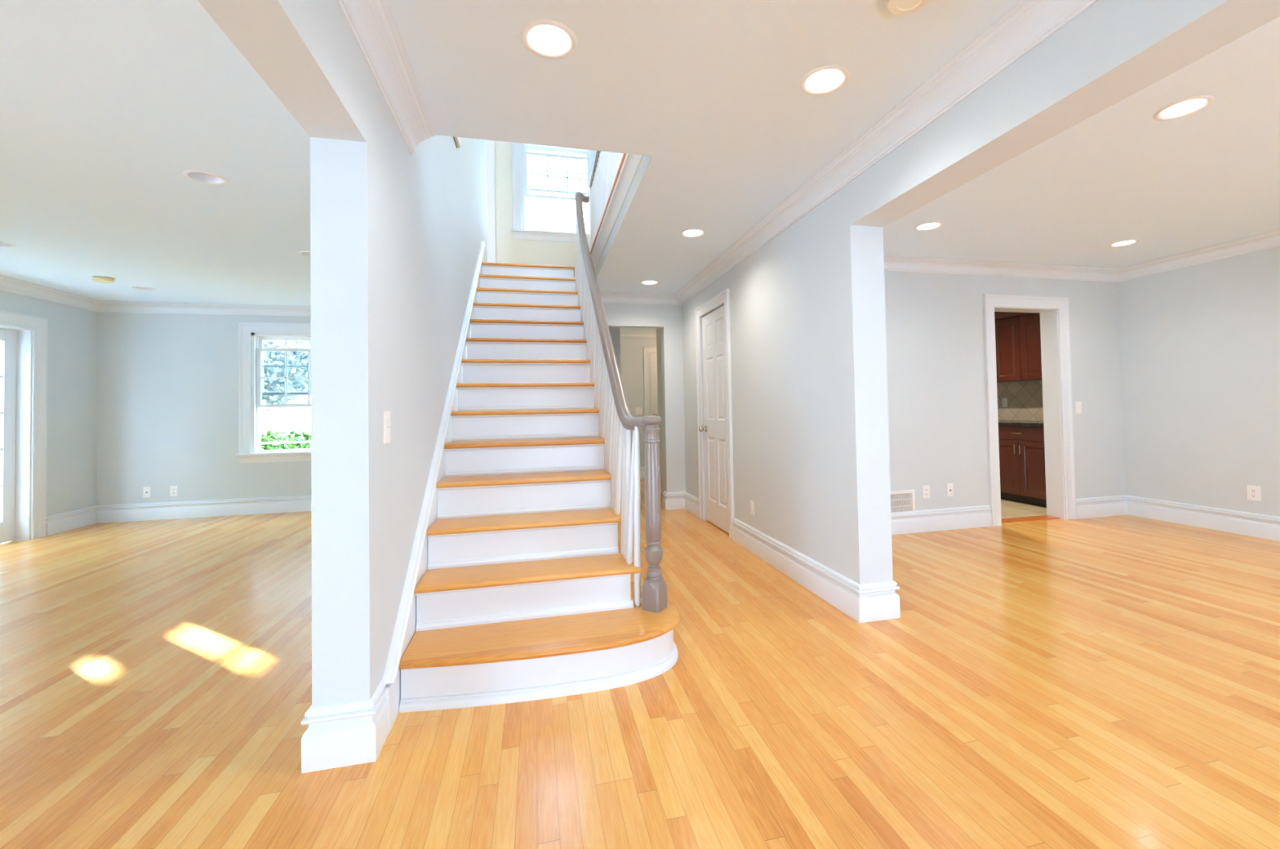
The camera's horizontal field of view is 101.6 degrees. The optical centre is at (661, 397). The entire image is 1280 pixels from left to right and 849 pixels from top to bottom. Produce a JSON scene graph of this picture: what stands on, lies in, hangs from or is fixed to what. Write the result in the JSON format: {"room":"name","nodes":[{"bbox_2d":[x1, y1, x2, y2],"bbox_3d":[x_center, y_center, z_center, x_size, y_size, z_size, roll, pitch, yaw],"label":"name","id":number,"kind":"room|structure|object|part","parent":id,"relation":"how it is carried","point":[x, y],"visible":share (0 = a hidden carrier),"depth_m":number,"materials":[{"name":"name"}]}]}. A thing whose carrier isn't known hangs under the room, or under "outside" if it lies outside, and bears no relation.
{"room":"house entrance hall","nodes":[
{"label":"house entrance hall","id":0,"kind":"room"},
{"bbox_2d":[0,289,97,515],"bbox_3d":[-5.169,-0.030,1.212,0.170,2.545,9.177,-1,-1,-14],"label":"wall","id":1,"kind":"structure","parent":0,"point":[72,374],"depth_m":5.36,"materials":[{"name":"grey paint"}]},
{"bbox_2d":[0,309,48,543],"bbox_3d":[-5.837,0.259,4.051,0.198,2.121,2.087,-1,-1,-14],"label":"door","id":2,"kind":"structure","parent":1,"relation":"in","point":[24,338],"depth_m":4.92,"materials":[{"name":"white paint"}]},
{"bbox_2d":[197,0,487,707],"bbox_3d":[-1.208,-1.333,2.280,0.168,5.050,9.327,-1,-1,-14],"label":"wall","id":3,"kind":"structure","parent":0,"point":[393,264],"depth_m":1.73,"materials":[{"name":"grey paint"}]},
{"bbox_2d":[0,275,311,316],"bbox_3d":[-3.188,-1.136,1.720,3.948,0.104,9.177,-1,-1,-14],"label":"crown molding","id":4,"kind":"structure","parent":3,"relation":"attached to","point":[6,284],"depth_m":5.77,"materials":[{"name":"white paint"}]},
{"bbox_2d":[46,494,389,773],"bbox_3d":[-3.531,1.174,3.674,4.140,0.188,5.096,-1,-1,-14],"label":"baseboard","id":5,"kind":"structure","parent":3,"relation":"attached to","point":[353,733],"depth_m":1.75,"materials":[{"name":"white paint"}]},
{"bbox_2d":[336,0,435,155],"bbox_3d":[-0.537,-1.222,0.085,0.104,0.104,4.752,-1,-1,-14],"label":"crown molding","id":6,"kind":"structure","parent":3,"relation":"attached to","point":[371,24],"depth_m":1.85,"materials":[{"name":"white paint"}]},
{"bbox_2d":[382,410,390,444],"bbox_3d":[-1.013,0.109,1.926,0.009,0.120,0.075,-1,-1,-14],"label":"light switch","id":7,"kind":"object","parent":3,"relation":"attached to","point":[386,414],"visible":1,"depth_m":1.91,"materials":[{"name":"white plastic"}]},
{"bbox_2d":[453,136,460,147],"bbox_3d":[-1.427,-2.145,3.553,0.026,0.628,0.562,-1,-1,-14],"label":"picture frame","id":8,"kind":"object","parent":3,"relation":"attached to","point":[457,140],"visible":0.17,"depth_m":3.75,"materials":[{"name":"brown"}]},
{"bbox_2d":[96,140,590,505],"bbox_3d":[-2.349,-1.210,6.728,8.174,5.050,0.160,-1,-1,-14],"label":"wall","id":9,"kind":"structure","parent":0,"point":[167,410],"depth_m":5.88,"materials":[{"name":"grey paint"}]},
{"bbox_2d":[142,486,151,497],"bbox_3d":[-5.697,1.047,5.771,0.070,0.115,0.010,-1,-1,-14],"label":"wall outlet","id":10,"kind":"object","parent":9,"relation":"attached to","point":[146,491],"visible":1,"depth_m":5.77,"materials":[{"name":"white plastic"}]},
{"bbox_2d":[169,485,177,496],"bbox_3d":[-5.454,1.046,5.831,0.070,0.115,0.008,-1,-1,-14],"label":"wall outlet","id":11,"kind":"object","parent":9,"relation":"attached to","point":[173,489],"visible":1,"depth_m":5.83,"materials":[{"name":"white plastic"}]},
{"bbox_2d":[235,322,311,463],"bbox_3d":[-4.210,-0.063,6.220,1.400,1.627,0.215,-1,-1,-14],"label":"window","id":12,"kind":"structure","parent":9,"relation":"in","point":[251,335],"depth_m":6.07,"materials":[{"name":"white paint"}]},
{"bbox_3d":[-4.216,-0.059,6.246,1.130,1.397,0.160,-1,-1,-14],"label":"frame","id":13,"kind":"part","parent":12,"relation":"part of","materials":[{"name":"white paint"}]},
{"bbox_3d":[-4.214,-0.237,6.229,1.066,0.695,0.032,-1,-1,-14],"label":"sash","id":14,"kind":"part","parent":12,"relation":"part of","materials":[{"name":"white paint"}]},
{"bbox_3d":[-4.227,-0.379,6.273,1.066,0.696,0.032,-1,-1,-14],"label":"sash","id":15,"kind":"part","parent":12,"relation":"part of","materials":[{"name":"white paint"}]},
{"bbox_2d":[485,139,495,262],"bbox_3d":[-2.204,-2.382,6.702,0.125,2.114,0.022,-1,-1,-14],"label":"trim","id":16,"kind":"structure","parent":9,"relation":"attached to","point":[490,144],"depth_m":6.70,"materials":[{"name":"white paint"}]},
{"bbox_2d":[511,142,596,243],"bbox_3d":[-1.389,-2.780,6.974,1.204,1.432,0.215,-1,-1,-14],"label":"window","id":17,"kind":"structure","parent":9,"relation":"in","point":[519,150],"depth_m":6.88,"materials":[{"name":"white paint"}]},
{"bbox_3d":[-1.406,-3.048,7.027,0.870,0.598,0.032,-1,-1,-14],"label":"sash","id":18,"kind":"part","parent":17,"relation":"part of","materials":[{"name":"white paint"}]},
{"bbox_3d":[-1.394,-2.950,6.984,0.870,0.600,0.032,-1,-1,-14],"label":"sash","id":19,"kind":"part","parent":17,"relation":"part of","materials":[{"name":"white paint"}]},
{"bbox_2d":[619,329,656,337],"bbox_3d":[0.334,-1.062,7.812,2.255,0.104,1.730,-1,-1,-14],"label":"ceiling","id":20,"kind":"structure","parent":9,"relation":"attached to","point":[624,333],"depth_m":8.48,"materials":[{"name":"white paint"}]},
{"bbox_2d":[608,327,620,371],"bbox_3d":[-0.897,0.011,6.534,0.765,2.545,0.120,-1,-1,-14],"label":"wall","id":21,"kind":"structure","parent":0,"point":[615,332],"depth_m":6.57,"materials":[{"name":"grey paint"}]},
{"bbox_2d":[595,155,652,278],"bbox_3d":[-0.396,-1.293,4.114,0.012,0.209,3.007,-1,-1,-14],"label":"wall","id":22,"kind":"structure","parent":0,"point":[644,163],"depth_m":3.43,"materials":[{"name":"grey paint"}]},
{"bbox_2d":[590,153,626,255],"bbox_3d":[-0.438,-1.403,4.120,0.080,0.028,3.032,-1,-1,-14],"label":"trim","id":23,"kind":"structure","parent":22,"relation":"attached to","point":[624,154],"depth_m":3.67,"materials":[{"name":"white wood"}]},
{"bbox_2d":[591,153,643,271],"bbox_3d":[-0.433,-1.342,4.107,0.062,0.095,3.007,-1,-1,-14],"label":"crown molding","id":24,"kind":"structure","parent":22,"relation":"attached to","point":[630,165],"depth_m":3.62,"materials":[{"name":"white paint"}]},
{"bbox_2d":[620,337,657,466],"bbox_3d":[-0.177,0.045,8.611,3.100,2.545,0.120,-1,-1,-14],"label":"wall","id":25,"kind":"structure","parent":0,"point":[632,373],"depth_m":8.49,"materials":[{"name":"grey paint"}]},
{"bbox_2d":[635,407,642,414],"bbox_3d":[-0.369,0.221,8.493,0.115,0.115,0.008,-1,-1,-14],"label":"light switch","id":26,"kind":"object","parent":25,"relation":"attached to","point":[638,410],"visible":1,"depth_m":8.49,"materials":[{"name":"white plastic"}]},
{"bbox_2d":[643,346,657,416],"bbox_3d":[0.209,0.237,8.602,0.998,2.148,0.103,-1,-1,-14],"label":"door","id":27,"kind":"structure","parent":25,"relation":"in","point":[650,360],"depth_m":8.54,"materials":[{"name":"white paint"}]},
{"bbox_2d":[0,478,1279,848],"bbox_3d":[-0.269,1.254,3.091,10.806,0.120,11.000,-1,-1,-14],"label":"floor","id":28,"kind":"structure","parent":0,"point":[156,675],"depth_m":1.92,"materials":[{"name":"brown wood"}]},
{"bbox_2d":[382,191,679,733],"bbox_3d":[-0.884,-0.470,3.834,1.171,3.383,3.800,-1,-1,-14],"label":"staircase","id":29,"kind":"structure","parent":28,"relation":"on","point":[517,588],"depth_m":2.61,"materials":[{"name":"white wood"}]},
{"bbox_3d":[-1.051,-0.290,4.111,0.916,0.031,0.014,-1,-1,-14],"label":"shoe moulding","id":30,"kind":"part","parent":29,"relation":"part of","materials":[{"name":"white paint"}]},
{"bbox_3d":[-0.671,0.798,2.598,0.916,0.031,0.014,-1,-1,-14],"label":"shoe moulding","id":31,"kind":"part","parent":29,"relation":"part of","materials":[{"name":"white paint"}]},
{"bbox_3d":[-0.734,0.617,2.850,0.916,0.031,0.014,-1,-1,-14],"label":"shoe moulding","id":32,"kind":"part","parent":29,"relation":"part of","materials":[{"name":"white paint"}]},
{"bbox_3d":[-0.797,0.435,3.102,0.916,0.031,0.014,-1,-1,-14],"label":"shoe moulding","id":33,"kind":"part","parent":29,"relation":"part of","materials":[{"name":"white paint"}]},
{"bbox_3d":[-0.593,0.980,2.349,0.945,0.031,0.014,-1,-1,-14],"label":"shoe moulding","id":34,"kind":"part","parent":29,"relation":"part of","materials":[{"name":"white paint"}]},
{"bbox_3d":[-0.861,0.254,3.354,0.916,0.031,0.014,-1,-1,-14],"label":"shoe moulding","id":35,"kind":"part","parent":29,"relation":"part of","materials":[{"name":"white paint"}]},
{"bbox_3d":[-0.987,-0.109,3.859,0.916,0.031,0.014,-1,-1,-14],"label":"shoe moulding","id":36,"kind":"part","parent":29,"relation":"part of","materials":[{"name":"white paint"}]},
{"bbox_3d":[-0.924,0.073,3.607,0.916,0.031,0.014,-1,-1,-14],"label":"shoe moulding","id":37,"kind":"part","parent":29,"relation":"part of","materials":[{"name":"white paint"}]},
{"bbox_3d":[-0.413,1.154,2.145,1.154,0.042,0.378,0,-2,-35],"label":"shoe moulding","id":38,"kind":"part","parent":29,"relation":"part of","materials":[{"name":"white paint"}]},
{"bbox_3d":[-0.842,-1.643,5.363,0.096,0.901,0.096,-1,-1,-14],"label":"newel post","id":39,"kind":"part","parent":29,"relation":"part of","materials":[{"name":"brown paint"}]},
{"bbox_3d":[-0.470,-0.984,3.987,0.163,2.363,3.131,-1,-1,-14],"label":"handrail","id":40,"kind":"part","parent":29,"relation":"part of","materials":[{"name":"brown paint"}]},
{"bbox_3d":[-0.041,0.536,2.455,0.095,0.901,0.095,-2,-2,31],"label":"newel post","id":41,"kind":"part","parent":29,"relation":"part of","materials":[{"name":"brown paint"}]},
{"bbox_2d":[0,0,1279,330],"bbox_3d":[-0.322,-1.284,3.173,10.806,0.150,10.950,-1,-1,-14],"label":"ceiling","id":42,"kind":"structure","parent":0,"point":[710,91],"depth_m":2.44,"materials":[{"name":"white paint"}]},
{"bbox_2d":[0,240,16,247],"bbox_3d":[-4.796,-1.152,3.756,0.191,0.090,0.191,-1,-1,-14],"label":"ceiling light","id":43,"kind":"object","parent":42,"relation":"attached to","point":[3,244],"visible":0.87,"depth_m":3.82,"materials":[{"name":"white"}]},
{"bbox_2d":[90,275,115,283],"bbox_3d":[-5.037,-1.063,4.705,0.156,0.046,0.156,-1,-1,-14],"label":"smoke detector","id":44,"kind":"object","parent":42,"relation":"attached to","point":[100,278],"visible":1,"depth_m":4.67,"materials":[{"name":"white plastic"}]},
{"bbox_3d":[-5.037,-1.082,4.705,0.156,0.009,0.156,-1,-1,-14],"label":"mounting plate","id":45,"kind":"part","parent":44,"relation":"part of","materials":[{"name":"white plastic"}]},
{"bbox_2d":[128,285,155,290],"bbox_3d":[-5.095,-1.115,5.122,0.191,0.090,0.191,-1,-1,-14],"label":"ceiling light","id":46,"kind":"object","parent":42,"relation":"attached to","point":[139,287],"visible":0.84,"depth_m":5.15,"materials":[{"name":"white"}]},
{"bbox_2d":[182,169,230,186],"bbox_3d":[-2.438,-1.218,2.800,0.191,0.090,0.191,-1,-1,-14],"label":"ceiling light","id":47,"kind":"object","parent":42,"relation":"attached to","point":[201,176],"visible":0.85,"depth_m":2.83,"materials":[{"name":"white"}]},
{"bbox_2d":[298,250,310,257],"bbox_3d":[-2.779,-1.181,4.157,0.191,0.090,0.191,-1,-1,-14],"label":"ceiling light","id":48,"kind":"object","parent":42,"relation":"attached to","point":[305,253],"visible":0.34,"depth_m":4.16,"materials":[{"name":"white"}]},
{"bbox_2d":[520,19,577,58],"bbox_3d":[-0.389,-1.245,1.808,0.191,0.023,0.191,-1,-1,-14],"label":"recessed light","id":49,"kind":"object","parent":42,"relation":"in","point":[545,38],"visible":0.99,"depth_m":1.81,"materials":[{"name":"white"}]},
{"bbox_2d":[640,280,658,284],"bbox_3d":[-0.124,-1.171,5.283,0.191,0.023,0.191,-1,-1,-14],"label":"recessed light","id":50,"kind":"object","parent":42,"relation":"in","point":[646,282],"visible":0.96,"depth_m":5.29,"materials":[{"name":"white glass"}]},
{"bbox_2d":[680,228,706,237],"bbox_3d":[0.228,-1.211,3.818,0.191,0.023,0.191,-1,-1,-14],"label":"recessed light","id":51,"kind":"object","parent":42,"relation":"in","point":[690,233],"visible":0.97,"depth_m":3.83,"materials":[{"name":"white"}]},
{"bbox_2d":[799,64,849,95],"bbox_3d":[0.643,-1.259,2.062,0.191,0.023,0.191,-1,-1,-14],"label":"recessed light","id":52,"kind":"object","parent":42,"relation":"in","point":[825,79],"visible":0.99,"depth_m":2.06,"materials":[{"name":"white glass"}]},
{"bbox_2d":[883,0,928,14],"bbox_3d":[0.763,-1.242,1.607,0.152,0.046,0.152,-1,-1,-14],"label":"smoke detector","id":53,"kind":"object","parent":42,"relation":"attached to","point":[895,6],"visible":1,"depth_m":1.63,"materials":[{"name":"white plastic"}]},
{"bbox_2d":[913,221,942,231],"bbox_3d":[1.925,-1.244,3.769,0.191,0.023,0.191,-1,-1,-14],"label":"recessed light","id":54,"kind":"object","parent":42,"relation":"in","point":[926,226],"visible":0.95,"depth_m":3.77,"materials":[{"name":"white"}]},
{"bbox_2d":[1108,239,1139,247],"bbox_3d":[3.771,-1.267,4.259,0.191,0.023,0.191,-1,-1,-14],"label":"recessed light","id":55,"kind":"object","parent":42,"relation":"in","point":[1126,242],"visible":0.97,"depth_m":4.27,"materials":[{"name":"white"}]},
{"bbox_2d":[1153,95,1214,120],"bbox_3d":[2.301,-1.284,2.304,0.191,0.023,0.191,-1,-1,-14],"label":"recessed light","id":56,"kind":"object","parent":42,"relation":"in","point":[1188,106],"visible":0.98,"depth_m":2.31,"materials":[{"name":"white glass"}]},
{"bbox_2d":[598,302,685,492],"bbox_3d":[-0.362,-0.015,5.814,1.228,2.545,0.120,-1,-1,-14],"label":"wall","id":57,"kind":"structure","parent":0,"point":[668,317],"depth_m":5.87,"materials":[{"name":"grey paint"}]},
{"bbox_2d":[656,0,1279,584],"bbox_3d":[1.116,-0.113,2.730,0.198,2.545,9.177,-1,-1,-14],"label":"wall","id":58,"kind":"structure","parent":0,"point":[810,402],"depth_m":2.78,"materials":[{"name":"grey paint"}]},
{"bbox_2d":[640,466,644,479],"bbox_3d":[-0.396,1.205,7.590,0.675,0.188,1.700,-1,-1,-14],"label":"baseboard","id":59,"kind":"structure","parent":58,"relation":"attached to","point":[642,468],"depth_m":8.46,"materials":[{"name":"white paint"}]},
{"bbox_2d":[662,491,699,518],"bbox_3d":[0.206,1.149,5.627,0.242,0.188,0.688,-1,-1,-14],"label":"baseboard","id":60,"kind":"structure","parent":58,"relation":"attached to","point":[683,500],"depth_m":5.81,"materials":[{"name":"white paint"}]},
{"bbox_2d":[695,288,733,539],"bbox_3d":[0.560,0.147,4.914,0.259,2.146,0.911,-1,-1,-14],"label":"door","id":61,"kind":"structure","parent":58,"relation":"in","point":[716,331],"depth_m":4.88,"materials":[{"name":"white paint"}]},
{"bbox_3d":[0.406,0.312,5.165,0.073,0.064,0.064,-1,-1,-14],"label":"knob","id":62,"kind":"part","parent":61,"relation":"part of","materials":[{"name":"silver metal"}]},
{"bbox_2d":[750,500,754,515],"bbox_3d":[0.703,0.859,4.051,0.008,0.110,0.065,-1,-1,-14],"label":"wall outlet","id":63,"kind":"object","parent":58,"relation":"attached to","point":[752,503],"visible":1,"depth_m":4.04,"materials":[{"name":"white plastic"}]},
{"bbox_2d":[600,0,1098,304],"bbox_3d":[0.560,-1.200,1.955,1.218,0.104,7.874,-1,-1,-14],"label":"crown molding","id":64,"kind":"structure","parent":58,"relation":"attached to","point":[1028,23],"depth_m":2.25,"materials":[{"name":"white paint"}]},
{"bbox_2d":[884,270,1125,510],"bbox_3d":[2.780,-0.096,4.838,4.026,2.545,0.176,-1,-1,-14],"label":"wall","id":65,"kind":"structure","parent":0,"point":[935,368],"depth_m":4.74,"materials":[{"name":"grey paint"}]},
{"bbox_2d":[732,505,991,622],"bbox_3d":[1.979,1.075,3.838,2.414,0.188,1.791,-1,-1,-14],"label":"baseboard","id":66,"kind":"structure","parent":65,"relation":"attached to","point":[873,602],"depth_m":3.38,"materials":[{"name":"white paint"}]},
{"bbox_2d":[890,489,915,515],"bbox_3d":[2.044,0.919,4.536,0.360,0.216,0.012,-1,-1,-14],"label":"air vent","id":67,"kind":"object","parent":65,"relation":"in","point":[901,501],"visible":0.63,"depth_m":4.55,"materials":[{"name":"white plastic"}]},
{"bbox_2d":[890,493,911,512],"bbox_3d":[2.043,0.919,4.537,0.300,0.160,0.008,-1,-1,-14],"label":"grille","id":68,"kind":"object","parent":67,"relation":"attached to","point":[900,502],"depth_m":4.54,"materials":[{"name":"white plastic"}]},
{"bbox_2d":[922,484,929,498],"bbox_3d":[2.339,0.834,4.611,0.070,0.115,0.008,-1,-1,-14],"label":"wall outlet","id":69,"kind":"object","parent":65,"relation":"attached to","point":[926,489],"visible":1,"depth_m":4.61,"materials":[{"name":"white plastic"}]},
{"bbox_2d":[946,483,953,496],"bbox_3d":[2.582,0.826,4.669,0.070,0.115,0.010,-1,-1,-14],"label":"wall outlet","id":70,"kind":"object","parent":65,"relation":"attached to","point":[949,486],"visible":1,"depth_m":4.67,"materials":[{"name":"white plastic"}]},
{"bbox_2d":[982,293,1076,526],"bbox_3d":[3.439,0.104,4.977,0.980,2.127,0.204,-1,-1,-14],"label":"door frame","id":71,"kind":"structure","parent":65,"relation":"attached to","point":[990,301],"depth_m":4.99,"materials":[{"name":"white paint"}]},
{"bbox_2d":[1075,401,1081,413],"bbox_3d":[4.027,0.096,5.038,0.070,0.115,0.009,-1,-1,-14],"label":"light switch","id":72,"kind":"object","parent":65,"relation":"attached to","point":[1077,404],"visible":1,"depth_m":5.03,"materials":[{"name":"white plastic"}]},
{"bbox_2d":[1000,498,1046,518],"bbox_3d":[2.534,1.279,6.457,4.274,0.120,3.170,-1,-1,-14],"label":"floor","id":73,"kind":"structure","parent":0,"point":[1009,508],"depth_m":5.44,"materials":[{"name":"beige tile"}]},
{"bbox_2d":[998,425,1046,506],"bbox_3d":[4.239,0.742,5.847,0.632,0.862,0.745,-1,-1,-14],"label":"base cabinet","id":74,"kind":"object","parent":73,"relation":"on","point":[1021,448],"visible":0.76,"depth_m":5.75,"materials":[{"name":"brown wood"}]},
{"bbox_3d":[3.930,0.785,5.962,0.019,0.604,0.366,-1,-1,-14],"label":"door","id":75,"kind":"part","parent":74,"relation":"part of","materials":[{"name":"brown wood"}]},
{"bbox_2d":[998,420,1044,426],"bbox_3d":[4.142,0.302,6.208,0.620,0.034,1.540,-1,-1,-14],"label":"countertop","id":76,"kind":"structure","parent":74,"relation":"on","point":[1017,423],"depth_m":5.82,"materials":[{"name":"stone"}]},
{"bbox_3d":[3.966,0.395,5.790,0.019,0.153,0.737,-1,-1,-14],"label":"drawer","id":77,"kind":"part","parent":74,"relation":"part of","materials":[{"name":"brown wood"}]},
{"bbox_3d":[4.016,0.776,5.602,0.019,0.604,0.366,-1,-1,-14],"label":"door","id":78,"kind":"part","parent":74,"relation":"part of","materials":[{"name":"brown wood"}]},
{"bbox_2d":[1001,515,1060,523],"bbox_3d":[3.465,1.169,4.990,0.810,0.018,0.135,-1,-1,-14],"label":"threshold","id":79,"kind":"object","parent":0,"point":[1042,517],"depth_m":4.98,"materials":[{"name":"brown wood"}]},
{"bbox_2d":[883,229,1279,282],"bbox_3d":[3.405,-1.258,1.761,3.826,0.104,6.159,-1,-1,-14],"label":"crown molding","id":80,"kind":"structure","parent":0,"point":[1271,239],"depth_m":4.73,"materials":[{"name":"white paint"}]},
{"bbox_2d":[1117,246,1279,516],"bbox_3d":[5.357,-0.204,2.203,0.150,2.545,6.159,-1,-1,-14],"label":"wall","id":81,"kind":"structure","parent":0,"point":[1200,344],"depth_m":4.53,"materials":[{"name":"grey paint"}]},
{"bbox_2d":[1075,494,1279,541],"bbox_3d":[4.990,0.979,2.082,0.650,0.188,6.159,-1,-1,-14],"label":"baseboard","id":82,"kind":"structure","parent":81,"relation":"attached to","point":[1251,524],"depth_m":4.67,"materials":[{"name":"white paint"}]},
{"bbox_2d":[1246,484,1261,501],"bbox_3d":[4.799,0.775,4.229,0.008,0.122,0.082,-1,-1,-14],"label":"wall outlet","id":83,"kind":"object","parent":81,"relation":"attached to","point":[1253,491],"visible":1,"depth_m":4.22,"materials":[{"name":"white plastic"}]},
{"bbox_3d":[4.352,-0.077,6.936,0.120,2.545,3.165,-1,-1,-14],"label":"wall","id":84,"kind":"structure","parent":0,"visible":0},
{"bbox_2d":[996,380,1043,421],"bbox_3d":[4.308,0.044,6.852,0.008,0.500,2.900,-1,-1,-14],"label":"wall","id":85,"kind":"structure","parent":84,"relation":"attached to","point":[1024,398],"depth_m":6.41,"materials":[{"name":"tile"}]},
{"bbox_2d":[1002,398,1007,407],"bbox_3d":[4.355,0.067,6.624,0.008,0.115,0.070,-1,-1,-14],"label":"wall outlet","id":86,"kind":"object","parent":85,"relation":"attached to","point":[1004,400],"visible":1,"depth_m":6.62,"materials":[{"name":"white plastic"}]},
{"bbox_2d":[994,311,1032,382],"bbox_3d":[4.197,-0.625,6.445,0.378,0.868,0.715,-1,-1,-14],"label":"upper cabinet","id":87,"kind":"object","parent":85,"relation":"attached to","point":[1006,323],"visible":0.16,"depth_m":6.22,"materials":[{"name":"brown wood"}]},
{"bbox_3d":[4.039,-0.998,6.417,0.068,0.118,0.715,-1,-1,-14],"label":"crown moulding","id":88,"kind":"part","parent":87,"relation":"part of","materials":[{"name":"brown wood"}]},
{"bbox_3d":[4.132,-0.568,6.244,0.019,0.738,0.352,-1,-1,-14],"label":"door","id":89,"kind":"part","parent":87,"relation":"part of","materials":[{"name":"brown wood"}]},
{"bbox_2d":[1017,312,1042,380],"bbox_3d":[4.364,-0.644,5.755,0.378,0.868,0.705,-1,-1,-14],"label":"upper cabinet","id":90,"kind":"object","parent":85,"relation":"attached to","point":[1029,322],"visible":0.15,"depth_m":5.94,"materials":[{"name":"brown wood"}]},
{"bbox_3d":[4.206,-1.017,5.727,0.068,0.118,0.705,-1,-1,-14],"label":"crown moulding","id":91,"kind":"part","parent":90,"relation":"part of","materials":[{"name":"brown wood"}]},
{"bbox_3d":[-0.886,-1.390,4.443,6.400,0.020,4.977,-1,-1,-14],"label":"floor","id":92,"kind":"structure","parent":0,"visible":0},
{"bbox_2d":[588,151,623,250],"bbox_3d":[-0.393,-1.863,4.079,0.054,0.889,3.012,-1,-1,-14],"label":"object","id":93,"kind":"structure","parent":92,"relation":"on","point":[606,166],"depth_m":4.74,"materials":[{"name":"grey paint"}]},
{"bbox_3d":[-0.740,-1.811,5.520,0.044,0.864,0.044,-1,-1,-14],"label":"newel post","id":94,"kind":"part","parent":93,"relation":"part of","materials":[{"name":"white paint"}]},
{"bbox_3d":[-0.399,-2.283,4.082,0.054,0.049,3.000,-1,-1,-14],"label":"handrail","id":95,"kind":"part","parent":93,"relation":"part of","materials":[{"name":"grey paint"}]},
{"label":"outside","id":96,"kind":"structure","parent":0,"visible":0},
{"bbox_3d":[-5.364,2.178,22.315,60.000,0.100,34.000,-1,-1,-14],"label":"ground","id":97,"kind":"structure","parent":96,"visible":0},
{"bbox_2d":[261,340,309,448],"bbox_3d":[-7.657,-0.625,10.196,2.160,5.037,1.648,-1,-1,-14],"label":"tree","id":98,"kind":"object","parent":97,"relation":"on","point":[270,357],"visible":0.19,"depth_m":10.10,"materials":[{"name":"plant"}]},
{"bbox_2d":[261,429,311,449],"bbox_3d":[-6.083,1.223,8.688,3.377,1.450,0.756,-1,-1,-14],"label":"hedge","id":99,"kind":"object","parent":97,"relation":"on","point":[268,437],"visible":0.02,"depth_m":8.61,"materials":[{"name":"green plant"}]},
{"bbox_2d":[261,440,311,448],"bbox_3d":[-5.930,1.242,8.003,4.400,1.140,0.040,-1,-1,-14],"label":"fence rail","id":100,"kind":"object","parent":97,"relation":"on","point":[286,442],"visible":0.09,"depth_m":8.04,"materials":[{"name":"white wood"}]},
{"bbox_3d":[-5.940,0.695,8.015,4.400,0.035,0.030,-1,-1,-14],"label":"rail","id":101,"kind":"part","parent":100,"relation":"part of","materials":[{"name":"white wood"}]},
{"bbox_2d":[261,150,589,449],"bbox_3d":[-6.292,-3.300,16.066,19.200,10.600,6.800,-1,-1,-14],"label":"sky","id":102,"kind":"structure","parent":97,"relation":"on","point":[541,214],"depth_m":13.80,"materials":[{"name":"white"}]}
]}

